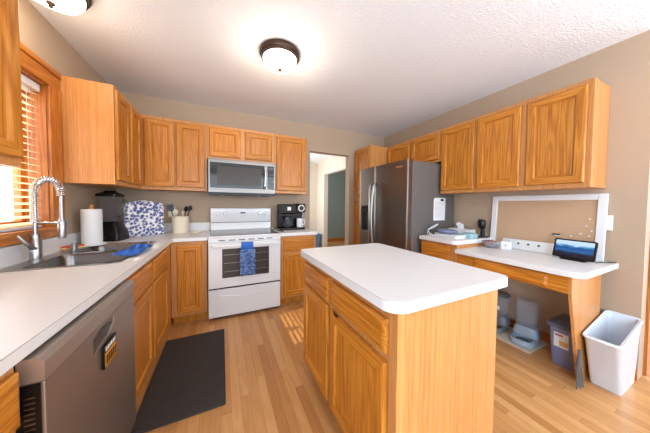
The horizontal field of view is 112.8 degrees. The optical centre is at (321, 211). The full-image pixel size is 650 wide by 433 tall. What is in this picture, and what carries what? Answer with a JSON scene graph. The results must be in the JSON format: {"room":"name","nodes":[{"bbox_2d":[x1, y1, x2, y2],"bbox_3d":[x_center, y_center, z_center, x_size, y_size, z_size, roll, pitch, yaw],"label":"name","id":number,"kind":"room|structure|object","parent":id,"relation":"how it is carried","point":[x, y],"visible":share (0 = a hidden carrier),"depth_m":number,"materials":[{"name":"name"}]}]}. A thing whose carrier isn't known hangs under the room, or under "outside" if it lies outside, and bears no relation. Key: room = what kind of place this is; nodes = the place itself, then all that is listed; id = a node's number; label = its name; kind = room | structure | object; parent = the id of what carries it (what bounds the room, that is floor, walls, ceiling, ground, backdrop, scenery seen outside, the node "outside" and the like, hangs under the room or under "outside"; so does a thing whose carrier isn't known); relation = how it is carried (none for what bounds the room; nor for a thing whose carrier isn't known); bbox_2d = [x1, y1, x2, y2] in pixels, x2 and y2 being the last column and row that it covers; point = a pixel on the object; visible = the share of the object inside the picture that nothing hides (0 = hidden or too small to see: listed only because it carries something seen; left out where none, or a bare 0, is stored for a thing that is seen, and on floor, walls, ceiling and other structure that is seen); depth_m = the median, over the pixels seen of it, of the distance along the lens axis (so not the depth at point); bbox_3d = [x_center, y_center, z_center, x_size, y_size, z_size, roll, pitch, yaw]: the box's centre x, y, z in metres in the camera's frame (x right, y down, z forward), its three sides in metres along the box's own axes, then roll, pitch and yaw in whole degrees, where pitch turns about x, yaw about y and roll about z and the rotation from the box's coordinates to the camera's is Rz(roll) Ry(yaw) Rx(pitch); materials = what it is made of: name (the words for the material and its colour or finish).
{"room":"kitchen","nodes":[
{"label":"kitchen","id":0,"kind":"room"},
{"bbox_2d":[0,0,116,247],"bbox_3d":[-0.928,0.019,-0.736,0.150,2.484,7.120,0,2,-25],"label":"wall","id":1,"kind":"structure","parent":0,"point":[37,34],"depth_m":1.65,"materials":[{"name":"beige paint"}]},
{"bbox_2d":[0,0,23,166],"bbox_3d":[-1.219,-0.558,0.467,0.329,0.775,0.824,0,2,-25],"label":"upper cabinet","id":2,"kind":"object","parent":1,"relation":"attached to","point":[11,123],"visible":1,"depth_m":0.84,"materials":[{"name":"brown wood"}]},
{"bbox_2d":[0,42,64,246],"bbox_3d":[-1.778,-0.393,1.153,0.184,1.158,0.863,0,2,-25],"label":"window","id":3,"kind":"structure","parent":1,"relation":"in","point":[51,112],"depth_m":1.45,"materials":[{"name":"brown wood"}]},
{"bbox_2d":[0,74,41,231],"bbox_3d":[-1.766,-0.355,1.150,0.077,0.943,0.630,0,2,-25],"label":"window blind","id":4,"kind":"object","parent":3,"relation":"attached to","point":[27,84],"visible":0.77,"depth_m":1.34,"materials":[{"name":"white plastic"}]},
{"bbox_2d":[60,75,141,188],"bbox_3d":[-1.885,-0.610,1.916,0.329,0.775,0.605,0,2,-25],"label":"upper cabinet","id":5,"kind":"object","parent":1,"relation":"attached to","point":[102,138],"visible":0.99,"depth_m":1.67,"materials":[{"name":"brown wood"}]},
{"bbox_2d":[0,222,209,266],"bbox_3d":[-1.256,0.244,1.284,0.934,0.100,2.948,0,2,-25],"label":"backsplash","id":6,"kind":"structure","parent":1,"relation":"attached to","point":[9,255],"depth_m":1.45,"materials":[{"name":"white laminate"}]},
{"bbox_2d":[80,205,106,245],"bbox_3d":[-1.863,0.109,1.755,0.170,0.327,0.170,0,2,-25],"label":"paper towel holder","id":7,"kind":"object","parent":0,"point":[91,219],"visible":0.94,"depth_m":1.71,"materials":[{"name":"white paper"}]},
{"bbox_2d":[116,91,383,303],"bbox_3d":[-0.545,-0.104,3.289,3.909,2.484,0.120,0,2,-25],"label":"wall","id":8,"kind":"structure","parent":0,"point":[320,140],"depth_m":2.97,"materials":[{"name":"beige paint"}]},
{"bbox_2d":[168,207,174,216],"bbox_3d":[-1.816,0.007,2.622,0.072,0.116,0.035,0,2,-25],"label":"wall outlet","id":9,"kind":"object","parent":8,"relation":"attached to","point":[169,212],"visible":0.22,"depth_m":2.63,"materials":[{"name":"beige plastic"}]},
{"bbox_2d":[140,114,207,191],"bbox_3d":[-1.664,-0.626,2.508,0.616,0.775,0.329,0,2,-25],"label":"upper cabinet","id":10,"kind":"object","parent":8,"relation":"attached to","point":[174,151],"visible":0.99,"depth_m":2.36,"materials":[{"name":"brown wood"}]},
{"bbox_2d":[207,124,273,162],"bbox_3d":[-1.028,-0.817,2.794,0.775,0.400,0.329,0,2,-25],"label":"upper cabinet","id":11,"kind":"object","parent":8,"relation":"attached to","point":[223,142],"visible":0.98,"depth_m":2.63,"materials":[{"name":"brown wood"}]},
{"bbox_2d":[208,158,274,196],"bbox_3d":[-1.004,-0.402,2.755,0.764,0.423,0.443,0,2,-25],"label":"microwave","id":12,"kind":"object","parent":11,"relation":"attached to","point":[226,177],"visible":1,"depth_m":2.58,"materials":[{"name":"grey metal"}]},
{"bbox_2d":[274,134,306,194],"bbox_3d":[-0.467,-0.633,3.058,0.457,0.775,0.329,0,2,-25],"label":"upper cabinet","id":13,"kind":"object","parent":8,"relation":"attached to","point":[290,152],"visible":0.95,"depth_m":2.91,"materials":[{"name":"brown wood"}]},
{"bbox_2d":[310,163,316,230],"bbox_3d":[-0.971,-0.200,6.229,1.790,2.484,0.120,0,2,-25],"label":"wall","id":14,"kind":"structure","parent":0,"point":[313,166],"depth_m":6.49,"materials":[{"name":"beige paint"}]},
{"bbox_2d":[317,156,345,246],"bbox_3d":[0.467,-0.160,5.388,0.120,2.484,2.850,0,2,-25],"label":"wall","id":15,"kind":"structure","parent":0,"point":[334,164],"depth_m":6.13,"materials":[{"name":"beige paint"}]},
{"bbox_2d":[28,0,649,162],"bbox_3d":[1.337,-1.368,2.942,7.350,0.100,12.000,0,2,-25],"label":"ceiling","id":16,"kind":"structure","parent":0,"point":[380,68],"depth_m":1.70,"materials":[{"name":"white paint"}]},
{"bbox_2d":[35,0,92,14],"bbox_3d":[-1.505,-1.209,1.201,0.326,0.160,0.326,0,2,-25],"label":"ceiling light","id":17,"kind":"object","parent":16,"relation":"attached to","point":[70,7],"visible":1,"depth_m":1.24,"materials":[{"name":"white glass"}]},
{"bbox_2d":[259,38,299,73],"bbox_3d":[-0.339,-1.216,1.776,0.326,0.160,0.326,0,2,-25],"label":"ceiling light","id":18,"kind":"object","parent":16,"relation":"attached to","point":[280,56],"visible":1,"depth_m":1.69,"materials":[{"name":"white glass"}]},
{"bbox_2d":[136,241,649,432],"bbox_3d":[1.312,1.214,3.023,7.350,0.100,12.000,0,2,-25],"label":"floor","id":19,"kind":"structure","parent":0,"point":[270,386],"depth_m":1.44,"materials":[{"name":"brown wood"}]},
{"bbox_2d":[0,367,19,432],"bbox_3d":[-0.912,0.802,0.181,0.631,0.862,0.521,0,2,-25],"label":"base cabinet","id":20,"kind":"object","parent":19,"relation":"on","point":[9,381],"visible":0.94,"depth_m":0.50,"materials":[{"name":"brown wood"}]},
{"bbox_2d":[0,222,209,375],"bbox_3d":[-1.257,0.263,1.284,0.934,0.138,2.948,0,2,-25],"label":"countertop","id":21,"kind":"structure","parent":20,"relation":"on","point":[35,305],"depth_m":0.87,"materials":[{"name":"white laminate"}]},
{"bbox_2d":[16,176,66,261],"bbox_3d":[-1.596,0.041,1.253,0.181,0.492,0.122,0,2,-25],"label":"faucet","id":22,"kind":"object","parent":21,"relation":"on","point":[35,247],"visible":1,"depth_m":1.25,"materials":[{"name":"silver metal"}]},
{"bbox_2d":[0,241,156,272],"bbox_3d":[-1.541,0.378,1.500,0.490,0.194,0.800,0,2,-25],"label":"sink","id":23,"kind":"object","parent":21,"relation":"in","point":[101,254],"visible":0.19,"depth_m":1.44,"materials":[{"name":"silver metal"}]},
{"bbox_2d":[61,244,84,249],"bbox_3d":[-1.843,0.265,1.605,0.060,0.022,0.110,0,2,-5],"label":"sponge","id":24,"kind":"object","parent":23,"relation":"on","point":[79,245],"visible":0.7,"depth_m":1.56,"materials":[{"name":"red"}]},
{"bbox_2d":[69,243,79,250],"bbox_3d":[-1.758,0.252,1.539,0.048,0.048,0.048,0,2,-25],"label":"soap dispenser","id":25,"kind":"object","parent":23,"relation":"on","point":[74,246],"visible":1,"depth_m":1.53,"materials":[{"name":"silver metal"}]},
{"bbox_2d":[23,251,128,268],"bbox_3d":[-1.431,0.385,1.332,0.390,0.193,0.358,0,2,-25],"label":"basin","id":26,"kind":"object","parent":23,"relation":"in","point":[73,259],"depth_m":1.43,"materials":[{"name":"silver metal"}]},
{"bbox_2d":[72,242,151,252],"bbox_3d":[-1.597,0.372,1.693,0.390,0.193,0.358,0,2,-25],"label":"basin","id":27,"kind":"object","parent":23,"relation":"in","point":[122,245],"depth_m":1.80,"materials":[{"name":"silver metal"}]},
{"bbox_2d":[111,243,152,255],"bbox_3d":[-1.286,0.262,1.492,0.141,0.026,0.360,0,2,-25],"label":"dishcloth","id":28,"kind":"object","parent":23,"relation":"on","point":[134,249],"visible":1,"depth_m":1.43,"materials":[{"name":"blue fabric"}]},
{"bbox_2d":[95,191,128,241],"bbox_3d":[-1.912,0.039,1.979,0.232,0.452,0.205,0,2,-17],"label":"blender","id":29,"kind":"object","parent":21,"relation":"on","point":[112,230],"visible":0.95,"depth_m":1.93,"materials":[{"name":"black plastic"}]},
{"bbox_2d":[118,200,163,236],"bbox_3d":[-1.935,0.069,2.332,0.223,0.371,0.343,2,2,35],"label":"appliance cover","id":30,"kind":"object","parent":21,"relation":"on","point":[140,217],"visible":0.98,"depth_m":2.25,"materials":[{"name":"blue fabric"}]},
{"bbox_2d":[171,216,188,232],"bbox_3d":[-1.663,0.154,2.554,0.176,0.190,0.176,0,2,-25],"label":"utensil crock","id":31,"kind":"object","parent":21,"relation":"on","point":[180,224],"visible":0.97,"depth_m":2.49,"materials":[{"name":"beige ceramic"}]},
{"bbox_2d":[166,204,173,216],"bbox_3d":[-1.732,0.074,2.512,0.109,0.320,0.010,0,2,-30],"label":"spatula","id":32,"kind":"object","parent":31,"relation":"in","point":[170,207],"visible":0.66,"depth_m":2.50,"materials":[{"name":"black plastic"}]},
{"bbox_2d":[13,280,135,432],"bbox_3d":[-1.126,0.787,0.712,0.632,0.853,0.622,0,2,-25],"label":"dishwasher","id":33,"kind":"object","parent":19,"relation":"on","point":[64,386],"visible":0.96,"depth_m":0.73,"materials":[{"name":"grey metal"}]},
{"bbox_2d":[102,332,116,369],"bbox_3d":[-0.840,0.552,0.860,0.008,0.090,0.104,0,2,-25],"label":"magnet","id":34,"kind":"object","parent":33,"relation":"attached to","point":[109,349],"visible":1,"depth_m":0.85,"materials":[{"name":"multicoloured plastic"}]},
{"bbox_2d":[125,245,170,413],"bbox_3d":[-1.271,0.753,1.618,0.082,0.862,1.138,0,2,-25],"label":"base cabinet","id":35,"kind":"object","parent":19,"relation":"on","point":[152,280],"visible":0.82,"depth_m":1.48,"materials":[{"name":"brown wood"}]},
{"bbox_2d":[131,329,225,432],"bbox_3d":[-0.990,1.180,1.639,0.474,0.011,0.880,0,2,-25],"label":"kitchen mat","id":36,"kind":"object","parent":19,"relation":"on","point":[188,378],"visible":1,"depth_m":1.48,"materials":[{"name":"grey rubber"}]},
{"bbox_2d":[171,240,207,323],"bbox_3d":[-1.467,0.725,2.477,0.316,0.862,0.628,0,2,-25],"label":"base cabinet","id":37,"kind":"object","parent":19,"relation":"on","point":[189,259],"visible":0.91,"depth_m":2.20,"materials":[{"name":"brown wood"}]},
{"bbox_2d":[207,208,280,318],"bbox_3d":[-0.946,0.558,2.654,0.768,1.194,0.690,0,2,-25],"label":"range","id":38,"kind":"object","parent":19,"relation":"on","point":[230,293],"visible":1,"depth_m":2.43,"materials":[{"name":"white metal"}]},
{"bbox_2d":[207,228,280,238],"bbox_3d":[-0.953,0.260,2.666,0.768,0.018,0.644,0,2,-25],"label":"cooktop","id":39,"kind":"object","parent":38,"relation":"in","point":[215,233],"depth_m":2.50,"materials":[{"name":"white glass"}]},
{"bbox_2d":[240,241,254,275],"bbox_3d":[-0.802,0.512,2.348,0.160,0.357,0.060,0,2,-25],"label":"hand towel","id":40,"kind":"object","parent":38,"relation":"hanging from","point":[247,253],"visible":1,"depth_m":2.33,"materials":[{"name":"blue fabric"}]},
{"bbox_2d":[280,235,314,303],"bbox_3d":[-0.406,0.719,2.964,0.452,0.862,0.628,0,2,-25],"label":"base cabinet","id":41,"kind":"object","parent":19,"relation":"on","point":[292,281],"visible":0.66,"depth_m":2.66,"materials":[{"name":"brown wood"}]},
{"bbox_2d":[271,228,316,235],"bbox_3d":[-0.397,0.269,2.951,0.476,0.038,0.638,0,2,-25],"label":"countertop","id":42,"kind":"structure","parent":41,"relation":"on","point":[305,231],"depth_m":2.73,"materials":[{"name":"white laminate"}]},
{"bbox_2d":[277,204,304,229],"bbox_3d":[-0.413,0.071,3.015,0.357,0.352,0.250,0,2,-27],"label":"coffee maker","id":43,"kind":"object","parent":42,"relation":"on","point":[287,214],"visible":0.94,"depth_m":2.96,"materials":[{"name":"black plastic"}]},
{"bbox_2d":[297,218,304,226],"bbox_3d":[-0.291,0.159,3.022,0.086,0.120,0.118,2,2,37],"label":"coffee mug","id":44,"kind":"object","parent":43,"relation":"on","point":[299,220],"visible":0.96,"depth_m":2.98,"materials":[{"name":"white ceramic"}]},
{"bbox_2d":[315,233,320,247],"bbox_3d":[-0.238,0.844,6.239,0.380,0.410,0.380,0,2,-25],"label":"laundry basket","id":45,"kind":"object","parent":19,"relation":"on","point":[317,237],"visible":0.29,"depth_m":6.12,"materials":[{"name":"blue plastic"}]},
{"bbox_2d":[353,145,387,244],"bbox_3d":[0.935,0.057,3.669,0.662,2.166,0.431,0,2,-25],"label":"pantry cabinet","id":46,"kind":"object","parent":19,"relation":"on","point":[369,156],"visible":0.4,"depth_m":3.53,"materials":[{"name":"brown wood"}]},
{"bbox_2d":[301,243,507,432],"bbox_3d":[0.365,0.752,1.325,0.731,0.914,0.974,0,2,-25],"label":"kitchen island","id":47,"kind":"object","parent":19,"relation":"on","point":[397,340],"visible":1,"depth_m":0.94,"materials":[{"name":"brown wood"}]},
{"bbox_2d":[301,243,507,313],"bbox_3d":[0.369,0.316,1.311,0.730,0.042,0.973,0,2,-25],"label":"island countertop","id":48,"kind":"structure","parent":47,"relation":"on","point":[392,274],"depth_m":1.02,"materials":[{"name":"white laminate"}]},
{"bbox_2d":[360,159,453,253],"bbox_3d":[1.097,0.280,2.995,0.895,1.765,0.914,0,2,-25],"label":"refrigerator","id":49,"kind":"object","parent":19,"relation":"on","point":[397,198],"visible":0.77,"depth_m":2.59,"materials":[{"name":"grey metal"}]},
{"bbox_2d":[433,198,445,220],"bbox_3d":[1.447,-0.025,2.644,0.210,0.275,0.002,0,2,-25],"label":"list","id":50,"kind":"object","parent":49,"relation":"attached to","point":[439,206],"visible":1,"depth_m":2.64,"materials":[{"name":"white paper"}]},
{"bbox_2d":[421,239,484,262],"bbox_3d":[1.511,0.753,2.445,0.637,0.862,0.414,0,2,-25],"label":"base cabinet","id":51,"kind":"object","parent":19,"relation":"on","point":[444,251],"visible":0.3,"depth_m":2.26,"materials":[{"name":"brown wood"}]},
{"bbox_2d":[419,234,491,244],"bbox_3d":[1.511,0.302,2.423,0.656,0.040,0.428,0,2,-25],"label":"countertop","id":52,"kind":"structure","parent":51,"relation":"on","point":[461,241],"depth_m":2.24,"materials":[{"name":"white laminate"}]},
{"bbox_2d":[435,232,465,238],"bbox_3d":[1.422,0.264,2.379,0.200,0.035,0.260,0,2,-25],"label":"tray","id":53,"kind":"object","parent":52,"relation":"on","point":[454,236],"visible":0.69,"depth_m":2.31,"materials":[{"name":"white plastic"}]},
{"bbox_2d":[437,228,457,233],"bbox_3d":[1.406,0.219,2.414,0.190,0.048,0.218,0,2,-25],"label":"folded cloth","id":54,"kind":"object","parent":53,"relation":"on","point":[444,231],"visible":0.98,"depth_m":2.34,"materials":[{"name":"blue fabric"}]},
{"bbox_2d":[448,222,474,233],"bbox_3d":[1.626,0.204,2.509,0.120,0.150,0.240,0,2,-30],"label":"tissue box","id":55,"kind":"object","parent":52,"relation":"on","point":[460,229],"visible":0.62,"depth_m":2.48,"materials":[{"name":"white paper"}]},
{"bbox_2d":[461,232,477,238],"bbox_3d":[1.589,0.257,2.315,0.130,0.056,0.115,0,2,-25],"label":"packet","id":56,"kind":"object","parent":52,"relation":"on","point":[469,235],"visible":0.85,"depth_m":2.27,"materials":[{"name":"teal plastic"}]},
{"bbox_2d":[478,219,487,237],"bbox_3d":[1.760,0.187,2.372,0.090,0.195,0.080,1,2,5],"label":"stand","id":57,"kind":"object","parent":52,"relation":"on","point":[481,222],"visible":0.91,"depth_m":2.35,"materials":[{"name":"black plastic"}]},
{"bbox_2d":[496,327,546,352],"bbox_3d":[1.818,1.195,2.096,0.335,0.005,0.445,0,2,-25],"label":"mat","id":58,"kind":"object","parent":19,"relation":"on","point":[504,336],"visible":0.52,"depth_m":1.97,"materials":[{"name":"beige"}]},
{"bbox_2d":[496,290,510,333],"bbox_3d":[1.772,1.008,2.194,0.265,0.360,0.180,0,2,-30],"label":"dispenser","id":59,"kind":"object","parent":58,"relation":"on","point":[503,321],"visible":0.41,"depth_m":2.16,"materials":[{"name":"grey plastic"}]},
{"bbox_2d":[496,325,507,333],"bbox_3d":[1.771,1.162,2.199,0.266,0.052,0.174,0,2,-25],"label":"bowl","id":60,"kind":"object","parent":59,"relation":"on","point":[499,328],"depth_m":2.12,"materials":[{"name":"grey plastic"}]},
{"bbox_2d":[509,321,540,348],"bbox_3d":[1.869,1.011,1.984,0.265,0.370,0.180,-1,2,-33],"label":"water dispenser","id":61,"kind":"object","parent":58,"relation":"on","point":[526,335],"visible":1,"depth_m":1.97,"materials":[{"name":"blue plastic"}]},
{"bbox_2d":[509,331,539,348],"bbox_3d":[1.868,1.169,1.989,0.265,0.052,0.176,-1,2,-33],"label":"bowl","id":62,"kind":"object","parent":61,"relation":"on","point":[524,340],"depth_m":1.94,"materials":[{"name":"blue plastic"}]},
{"bbox_2d":[455,246,618,378],"bbox_3d":[1.765,0.792,1.876,0.657,0.825,0.827,0,2,-25],"label":"desk","id":63,"kind":"object","parent":19,"relation":"on","point":[581,281],"visible":0.85,"depth_m":1.57,"materials":[{"name":"white laminate"}]},
{"bbox_2d":[500,241,511,249],"bbox_3d":[1.808,0.333,2.112,0.084,0.078,0.042,2,2,43],"label":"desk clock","id":64,"kind":"object","parent":63,"relation":"on","point":[507,245],"visible":1,"depth_m":2.10,"materials":[{"name":"white plastic"}]},
{"bbox_2d":[502,238,553,254],"bbox_3d":[1.953,0.327,2.063,0.030,0.097,0.380,0,2,-25],"label":"hook rail","id":65,"kind":"object","parent":63,"relation":"on","point":[539,247],"visible":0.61,"depth_m":2.02,"materials":[{"name":"white paint"}]},
{"bbox_2d":[490,193,608,261],"bbox_3d":[2.029,0.114,2.014,0.062,0.527,0.776,0,2,-25],"label":"cork board","id":66,"kind":"object","parent":63,"relation":"on","point":[536,218],"visible":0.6,"depth_m":1.94,"materials":[{"name":"beige fabric"}]},
{"bbox_2d":[552,238,598,262],"bbox_3d":[2.005,0.306,1.709,0.090,0.160,0.236,0,2,-19],"label":"tablet","id":67,"kind":"object","parent":63,"relation":"on","point":[568,249],"visible":1,"depth_m":1.69,"materials":[{"name":"black plastic"}]},
{"bbox_2d":[547,314,574,371],"bbox_3d":[1.976,1.039,1.720,0.290,0.345,0.184,0,2,-25],"label":"bin","id":68,"kind":"object","parent":19,"relation":"on","point":[562,355],"visible":0.6,"depth_m":1.68,"materials":[{"name":"blue plastic"}]},
{"bbox_2d":[559,341,567,348],"bbox_3d":[1.866,1.027,1.664,0.003,0.040,0.048,0,2,-25],"label":"picture","id":69,"kind":"object","parent":68,"relation":"attached to","point":[562,344],"depth_m":1.66,"materials":[{"name":"brown paper"}]},
{"bbox_2d":[575,349,583,389],"bbox_3d":[1.758,1.076,1.475,0.084,0.259,0.037,0,2,-25],"label":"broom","id":70,"kind":"object","parent":19,"relation":"on","point":[579,373],"visible":1,"depth_m":1.47,"materials":[{"name":"grey"}]},
{"bbox_2d":[582,310,642,395],"bbox_3d":[2.038,0.992,1.516,0.468,0.453,0.172,0,2,-25],"label":"waste bin","id":71,"kind":"object","parent":19,"relation":"on","point":[612,340],"visible":1,"depth_m":1.48,"materials":[{"name":"white plastic"}]},
{"bbox_2d":[327,30,649,380],"bbox_3d":[1.876,-0.126,4.702,1.911,2.484,6.135,0,2,-25],"label":"wall","id":72,"kind":"structure","parent":0,"point":[624,66],"depth_m":1.65,"materials":[{"name":"beige paint"}]},
{"bbox_2d":[327,237,344,241],"bbox_3d":[1.234,1.015,6.019,1.790,0.110,3.080,0,2,-25],"label":"baseboard","id":73,"kind":"structure","parent":72,"relation":"attached to","point":[343,238],"depth_m":7.35,"materials":[{"name":"brown wood"}]},
{"bbox_2d":[387,129,441,163],"bbox_3d":[1.381,-0.812,3.086,0.329,0.384,0.935,0,2,-25],"label":"upper cabinet","id":74,"kind":"object","parent":72,"relation":"attached to","point":[425,148],"visible":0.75,"depth_m":2.86,"materials":[{"name":"brown wood"}]},
{"bbox_2d":[440,117,482,193],"bbox_3d":[1.657,-0.595,2.486,0.329,0.775,0.393,0,2,-25],"label":"upper cabinet","id":75,"kind":"object","parent":72,"relation":"attached to","point":[459,141],"visible":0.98,"depth_m":2.39,"materials":[{"name":"brown wood"}]},
{"bbox_2d":[475,77,610,192],"bbox_3d":[1.903,-0.576,1.952,0.329,0.775,0.777,0,2,-25],"label":"upper cabinet","id":76,"kind":"object","parent":72,"relation":"attached to","point":[555,140],"visible":1,"depth_m":1.75,"materials":[{"name":"brown wood"}]},
{"bbox_2d":[509,318,637,380],"bbox_3d":[2.078,1.162,1.972,0.014,0.085,0.925,0,2,-25],"label":"baseboard","id":77,"kind":"structure","parent":72,"relation":"attached to","point":[545,337],"depth_m":1.99,"materials":[{"name":"brown wood"}]},
{"bbox_2d":[606,215,613,230],"bbox_3d":[2.205,0.089,1.678,0.018,0.116,0.072,0,2,-25],"label":"light switch","id":78,"kind":"object","parent":72,"relation":"attached to","point":[609,217],"visible":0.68,"depth_m":1.66,"materials":[{"name":"white plastic"}]},
{"bbox_3d":[3.415,-0.030,2.098,2.291,2.484,0.115,0,2,-25],"label":"wall","id":79,"kind":"structure","parent":0,"visible":0},
{"bbox_2d":[642,248,649,375],"bbox_3d":[2.700,0.142,1.745,0.685,2.150,0.090,0,2,-25],"label":"door","id":80,"kind":"structure","parent":79,"relation":"in","point":[646,355],"depth_m":1.59,"materials":[{"name":"brown wood"}]},
{"bbox_3d":[1.717,0.334,2.192,0.148,0.068,0.148,0,2,-25],"label":"glass bowl","id":81,"kind":"object","parent":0,"visible":0},
{"bbox_2d":[484,240,497,246],"bbox_3d":[1.717,0.323,2.192,0.115,0.066,0.115,0,2,-25],"label":"heap","id":82,"kind":"object","parent":81,"relation":"in","point":[489,243],"visible":1,"depth_m":2.16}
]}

